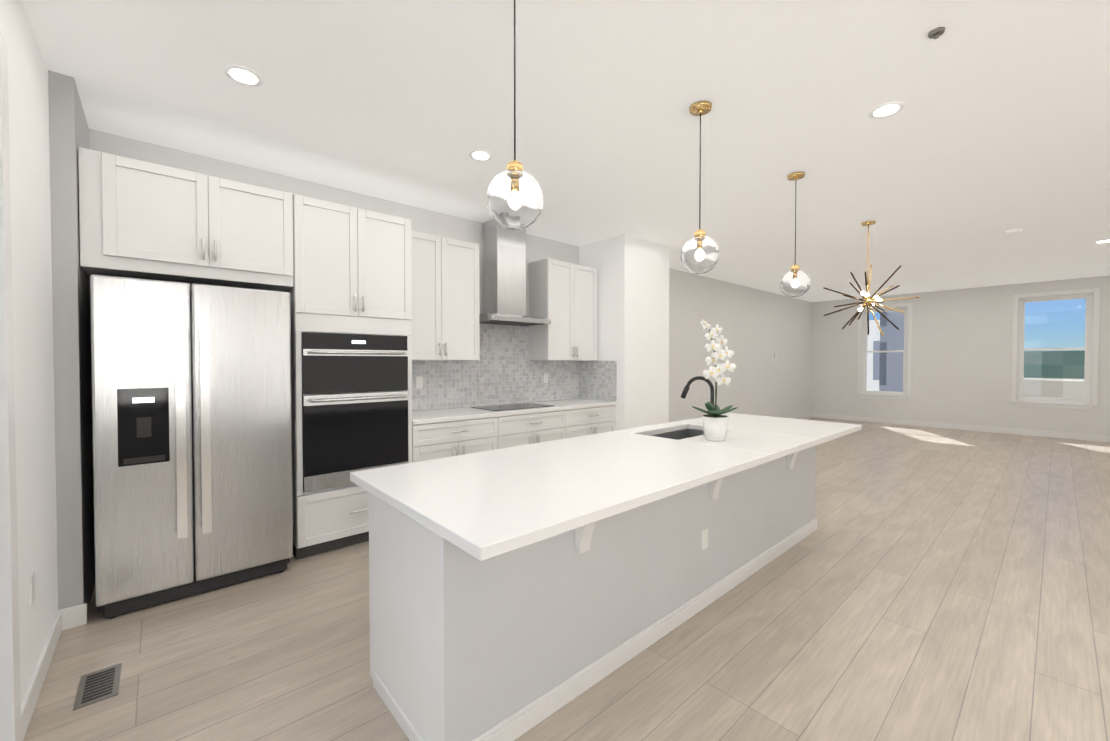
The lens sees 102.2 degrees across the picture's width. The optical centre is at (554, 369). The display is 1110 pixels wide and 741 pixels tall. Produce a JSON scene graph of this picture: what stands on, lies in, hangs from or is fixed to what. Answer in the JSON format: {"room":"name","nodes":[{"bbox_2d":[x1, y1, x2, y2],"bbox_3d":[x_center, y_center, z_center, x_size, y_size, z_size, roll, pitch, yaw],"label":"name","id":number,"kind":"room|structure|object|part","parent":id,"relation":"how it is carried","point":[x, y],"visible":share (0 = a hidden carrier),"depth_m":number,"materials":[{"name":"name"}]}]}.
{"room":"kitchen","nodes":[
{"label":"kitchen","id":0,"kind":"room"},
{"bbox_2d":[0,0,94,702],"bbox_3d":[-0.927,-0.048,0.362,0.290,2.880,6.850,-1,1,-42],"label":"wall","id":1,"kind":"structure","parent":0,"point":[48,131],"depth_m":2.17,"materials":[{"name":"paint"}]},
{"bbox_2d":[0,31,21,740],"bbox_3d":[-1.094,0.192,0.652,0.095,2.390,1.980,-1,1,-42],"label":"door frame","id":2,"kind":"structure","parent":1,"relation":"attached to","point":[10,706],"depth_m":1.36,"materials":[{"name":"white wood"}]},
{"bbox_2d":[29,571,35,604],"bbox_3d":[-2.149,0.899,1.841,0.006,0.115,0.070,-1,1,-42],"label":"outlet","id":3,"kind":"object","parent":1,"relation":"attached to","point":[32,587],"visible":1,"depth_m":1.83,"materials":[{"name":"white plastic"}]},
{"bbox_2d":[21,607,69,740],"bbox_3d":[-2.161,1.311,1.878,0.030,0.110,1.220,-1,1,-42],"label":"baseboard","id":4,"kind":"structure","parent":1,"relation":"attached to","point":[69,617],"depth_m":1.93,"materials":[{"name":"white wood"}]},
{"bbox_2d":[89,128,811,421],"bbox_3d":[1.750,-0.165,7.191,12.790,2.880,0.200,-1,1,-42],"label":"wall","id":5,"kind":"structure","parent":0,"point":[760,327],"depth_m":7.66,"materials":[{"name":"paint"}]},
{"bbox_2d":[78,147,293,290],"bbox_3d":[-2.369,-0.880,2.952,1.007,0.634,0.637,-1,1,-42],"label":"upper cabinet","id":6,"kind":"object","parent":5,"relation":"attached to","point":[138,219],"depth_m":2.67,"materials":[{"name":"white wood"}]},
{"bbox_2d":[414,231,481,362],"bbox_3d":[-1.154,-0.651,4.230,0.815,1.135,0.347,-1,1,-42],"label":"upper cabinet","id":7,"kind":"object","parent":5,"relation":"attached to","point":[447,326],"depth_m":4.13,"materials":[{"name":"white wood"}]},
{"bbox_2d":[412,324,616,410],"bbox_3d":[-0.422,-0.043,4.701,2.522,0.879,0.632,-1,1,-42],"label":"backsplash","id":8,"kind":"structure","parent":5,"relation":"attached to","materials":[{"name":"tile"}]},
{"bbox_2d":[479,219,550,325],"bbox_3d":[-0.477,-1.021,4.737,0.760,1.076,0.455,-1,1,-42],"label":"range hood","id":9,"kind":"object","parent":5,"relation":"attached to","point":[504,276],"visible":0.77,"depth_m":4.69,"materials":[{"name":"silver metal"}]},
{"bbox_2d":[526,258,597,362],"bbox_3d":[0.107,-0.670,5.351,0.800,1.135,0.347,-1,1,-42],"label":"upper cabinet","id":10,"kind":"object","parent":5,"relation":"attached to","point":[565,293],"depth_m":5.16,"materials":[{"name":"white wood"}]},
{"bbox_2d":[789,413,811,418],"bbox_3d":[3.720,1.193,8.821,7.310,0.110,0.017,-1,1,-42],"label":"baseboard","id":11,"kind":"structure","parent":5,"relation":"attached to","point":[804,416],"depth_m":10.88,"materials":[{"name":"white wood"}]},
{"bbox_2d":[22,0,1109,301],"bbox_3d":[3.851,-1.635,4.585,13.080,0.150,6.850,-1,1,-42],"label":"ceiling","id":12,"kind":"structure","parent":0,"point":[972,152],"depth_m":2.67,"materials":[{"name":"paint"}]},
{"bbox_2d":[223,65,262,86],"bbox_3d":[-1.612,-1.518,2.318,0.170,0.006,0.170,-1,1,-42],"label":"recessed light","id":13,"kind":"object","parent":12,"relation":"in","point":[243,75],"visible":1,"depth_m":2.31,"materials":[{"name":"paint"}]},
{"bbox_2d":[469,149,492,160],"bbox_3d":[-0.532,-1.533,3.211,0.170,0.006,0.170,-1,1,-42],"label":"recessed light","id":14,"kind":"object","parent":12,"relation":"in","point":[481,155],"visible":1,"depth_m":3.20,"materials":[{"name":"paint"}]},
{"bbox_2d":[486,0,542,229],"bbox_3d":[-0.155,-1.026,1.722,0.220,0.968,0.220,-1,1,-42],"label":"pendant light","id":15,"kind":"object","parent":12,"relation":"hanging from","point":[514,197],"visible":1,"depth_m":1.66,"materials":[{"name":"clear glass"}]},
{"bbox_3d":[-0.155,-0.651,1.728,0.220,0.220,0.220,-1,1,-42],"label":"globe","id":16,"kind":"part","parent":15,"relation":"part of","materials":[{"name":"clear glass"}]},
{"bbox_2d":[680,101,719,273],"bbox_3d":[0.847,-1.041,2.612,0.220,0.968,0.220,-1,1,-42],"label":"pendant light","id":17,"kind":"object","parent":12,"relation":"hanging from","point":[700,253],"visible":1,"depth_m":2.56,"materials":[{"name":"clear glass"}]},
{"bbox_3d":[0.847,-0.667,2.618,0.220,0.220,0.220,-1,1,-42],"label":"globe","id":18,"kind":"part","parent":17,"relation":"part of","materials":[{"name":"clear glass"}]},
{"bbox_2d":[780,172,810,296],"bbox_3d":[1.913,-1.057,3.560,0.220,0.968,0.220,-1,1,-42],"label":"pendant light","id":19,"kind":"object","parent":12,"relation":"hanging from","point":[795,280],"visible":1,"depth_m":3.51,"materials":[{"name":"clear glass"}]},
{"bbox_3d":[1.913,-0.683,3.566,0.220,0.220,0.220,-1,1,-42],"label":"globe","id":20,"kind":"part","parent":19,"relation":"part of","materials":[{"name":"clear glass"}]},
{"bbox_2d":[823,221,919,336],"bbox_3d":[3.354,-0.947,4.784,0.803,1.229,0.809,-1,1,-42],"label":"sputnik chandelier","id":21,"kind":"object","parent":12,"relation":"hanging from","point":[867,300],"visible":1,"depth_m":4.77,"materials":[{"name":"gold metal"}]},
{"bbox_2d":[868,101,903,118],"bbox_3d":[1.948,-1.523,2.633,0.170,0.006,0.170,-1,1,-42],"label":"recessed light","id":22,"kind":"object","parent":12,"relation":"in","point":[886,109],"visible":1,"depth_m":2.63,"materials":[{"name":"paint"}]},
{"bbox_2d":[928,27,944,38],"bbox_3d":[1.714,-1.501,2.010,0.060,0.029,0.060,-1,1,-42],"label":"sprinkler","id":23,"kind":"object","parent":12,"relation":"attached to","point":[935,33],"visible":0.96,"depth_m":2.00,"materials":[{"name":"metal"}]},
{"bbox_2d":[1005,229,1021,234],"bbox_3d":[5.178,-1.550,5.051,0.136,0.034,0.136,-1,1,-42],"label":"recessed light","id":24,"kind":"object","parent":12,"relation":"attached to","point":[1012,231],"visible":1,"depth_m":5.02,"materials":[{"name":"paint"}]},
{"bbox_2d":[1094,239,1109,242],"bbox_3d":[6.756,-1.572,5.503,0.170,0.006,0.170,-1,1,-42],"label":"recessed light","id":25,"kind":"object","parent":12,"relation":"in","point":[1103,241],"visible":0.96,"depth_m":5.50,"materials":[{"name":"paint"}]},
{"bbox_2d":[23,417,1109,740],"bbox_3d":[3.851,1.379,4.636,13.080,0.120,6.850,-1,1,-42],"label":"floor","id":26,"kind":"structure","parent":0,"point":[925,583],"depth_m":2.25,"materials":[{"name":"brown wood"}]},
{"bbox_2d":[73,663,121,710],"bbox_3d":[-1.967,1.363,1.931,0.130,0.004,0.260,-1,1,-42],"label":"floor vent","id":27,"kind":"object","parent":26,"relation":"in","point":[98,686],"visible":1,"depth_m":1.92,"materials":[{"name":"metal"}]},
{"bbox_2d":[90,275,292,618],"bbox_3d":[-2.289,0.421,2.887,0.920,1.855,0.798,-1,1,-42],"label":"refrigerator","id":28,"kind":"object","parent":26,"relation":"on","point":[192,430],"visible":1,"depth_m":2.59,"materials":[{"name":"silver metal"}]},
{"bbox_2d":[282,193,417,559],"bbox_3d":[-1.672,0.065,3.575,0.835,2.544,0.655,-1,1,-42],"label":"tall cabinet","id":29,"kind":"object","parent":26,"relation":"on","point":[382,305],"depth_m":3.28,"materials":[{"name":"white wood"}]},
{"bbox_2d":[418,415,505,461],"bbox_3d":[-1.032,0.886,4.181,0.898,0.880,0.622,-1,1,-42],"label":"base cabinet","id":30,"kind":"object","parent":26,"relation":"on","point":[444,438],"depth_m":3.93,"materials":[{"name":"white wood"}]},
{"bbox_2d":[418,399,609,422],"bbox_3d":[-0.422,0.416,4.709,2.522,0.038,0.632,-1,1,-42],"label":"countertop","id":31,"kind":"structure","parent":30,"relation":"on","point":[443,412],"depth_m":4.37,"materials":[{"name":"white stone"}]},
{"bbox_2d":[482,403,553,410],"bbox_3d":[-0.439,0.394,4.719,0.760,0.007,0.460,-1,1,-42],"label":"cooktop","id":32,"kind":"object","parent":31,"relation":"in","point":[489,406],"depth_m":4.76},
{"bbox_2d":[506,407,573,447],"bbox_3d":[-0.414,0.877,4.730,0.988,0.880,0.622,-1,1,-42],"label":"base cabinet","id":33,"kind":"object","parent":26,"relation":"on","point":[531,427],"depth_m":4.52,"materials":[{"name":"white wood"}]},
{"bbox_2d":[570,403,615,437],"bbox_3d":[0.193,0.868,5.270,0.868,0.880,0.622,-1,1,-42],"label":"base cabinet","id":34,"kind":"object","parent":26,"relation":"on","point":[587,420],"depth_m":5.06,"materials":[{"name":"white wood"}]},
{"bbox_2d":[369,428,841,740],"bbox_3d":[0.743,0.920,2.774,3.418,0.860,0.910,-1,1,-42],"label":"kitchen island","id":35,"kind":"object","parent":26,"relation":"on","point":[515,592],"depth_m":1.84,"materials":[{"name":"grey paint"}]},
{"bbox_2d":[350,413,861,563],"bbox_3d":[0.750,0.470,2.773,3.510,0.040,1.090,-1,1,-42],"label":"island countertop","id":36,"kind":"structure","parent":35,"relation":"on","point":[488,505],"depth_m":1.94,"materials":[{"name":"white stone"}]},
{"bbox_2d":[650,429,703,439],"bbox_3d":[0.925,0.596,3.218,0.720,0.223,0.380,-1,1,-42],"label":"sink","id":37,"kind":"object","parent":36,"relation":"in","point":[677,434],"depth_m":3.48,"materials":[{"name":"metal"}]},
{"bbox_2d":[680,376,713,404],"bbox_3d":[1.020,0.246,3.120,0.181,0.397,0.236,-1,1,-42],"label":"faucet","id":38,"kind":"object","parent":36,"relation":"on","point":[686,388],"depth_m":3.08,"materials":[{"name":"black metal"}]},
{"bbox_2d":[692,320,737,440],"bbox_3d":[0.998,0.070,2.813,0.262,0.759,0.279,-1,1,-42],"label":"orchid","id":39,"kind":"object","parent":36,"relation":"on","point":[715,423],"visible":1,"depth_m":2.78,"materials":[{"name":"plant"}]},
{"bbox_2d":[579,234,668,430],"bbox_3d":[0.896,-0.141,5.796,0.900,2.880,0.749,-1,1,-42],"label":"wall","id":40,"kind":"structure","parent":0,"point":[633,306],"depth_m":5.43,"materials":[{"name":"paint"}]},
{"bbox_2d":[811,276,1109,435],"bbox_3d":[8.664,-0.194,8.890,0.200,2.880,6.450,-1,1,-42],"label":"wall","id":41,"kind":"structure","parent":0,"point":[961,371],"depth_m":9.19,"materials":[{"name":"paint"}]},
{"bbox_2d":[857,303,911,399],"bbox_3d":[7.473,-0.390,10.150,0.160,2.130,1.000,-1,1,-42],"label":"window","id":42,"kind":"structure","parent":41,"relation":"in","point":[862,384],"depth_m":10.12,"materials":[{"name":"clear glass"}]},
{"bbox_2d":[812,413,1109,442],"bbox_3d":[8.582,1.192,8.841,0.017,0.110,6.390,-1,1,-42],"label":"baseboard","id":43,"kind":"structure","parent":41,"relation":"attached to","point":[1099,438],"depth_m":9.00,"materials":[{"name":"white wood"}]},
{"bbox_2d":[1011,288,1099,409],"bbox_3d":[9.174,-0.358,8.237,0.160,2.130,1.060,-1,1,-42],"label":"window","id":44,"kind":"structure","parent":41,"relation":"in","point":[1091,339],"depth_m":8.17,"materials":[{"name":"clear glass"}]},
{"label":"outside","id":45,"kind":"structure","parent":0,"visible":0},
{"bbox_3d":[34.624,1.425,30.637,67.420,0.100,80.000,-1,1,-42],"label":"ground","id":46,"kind":"structure","parent":45,"visible":0},
{"bbox_2d":[866,320,879,390],"bbox_3d":[14.992,-2.333,28.134,8.000,7.500,11.550,-1,1,-42],"label":"building","id":47,"kind":"structure","parent":46,"relation":"on","point":[870,357],"depth_m":21.67,"materials":[{"name":"white"}]},
{"bbox_2d":[879,311,903,391],"bbox_3d":[17.867,-2.476,21.889,8.000,8.000,1.500,-1,1,-42],"label":"building","id":48,"kind":"structure","parent":46,"relation":"on","point":[898,360],"depth_m":19.49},
{"bbox_2d":[1023,351,1084,398],"bbox_3d":[28.561,0.525,11.041,5.500,2.370,28.800,-1,1,-42],"label":"fence","id":49,"kind":"object","parent":46,"relation":"on","point":[1035,358],"depth_m":19.53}
]}

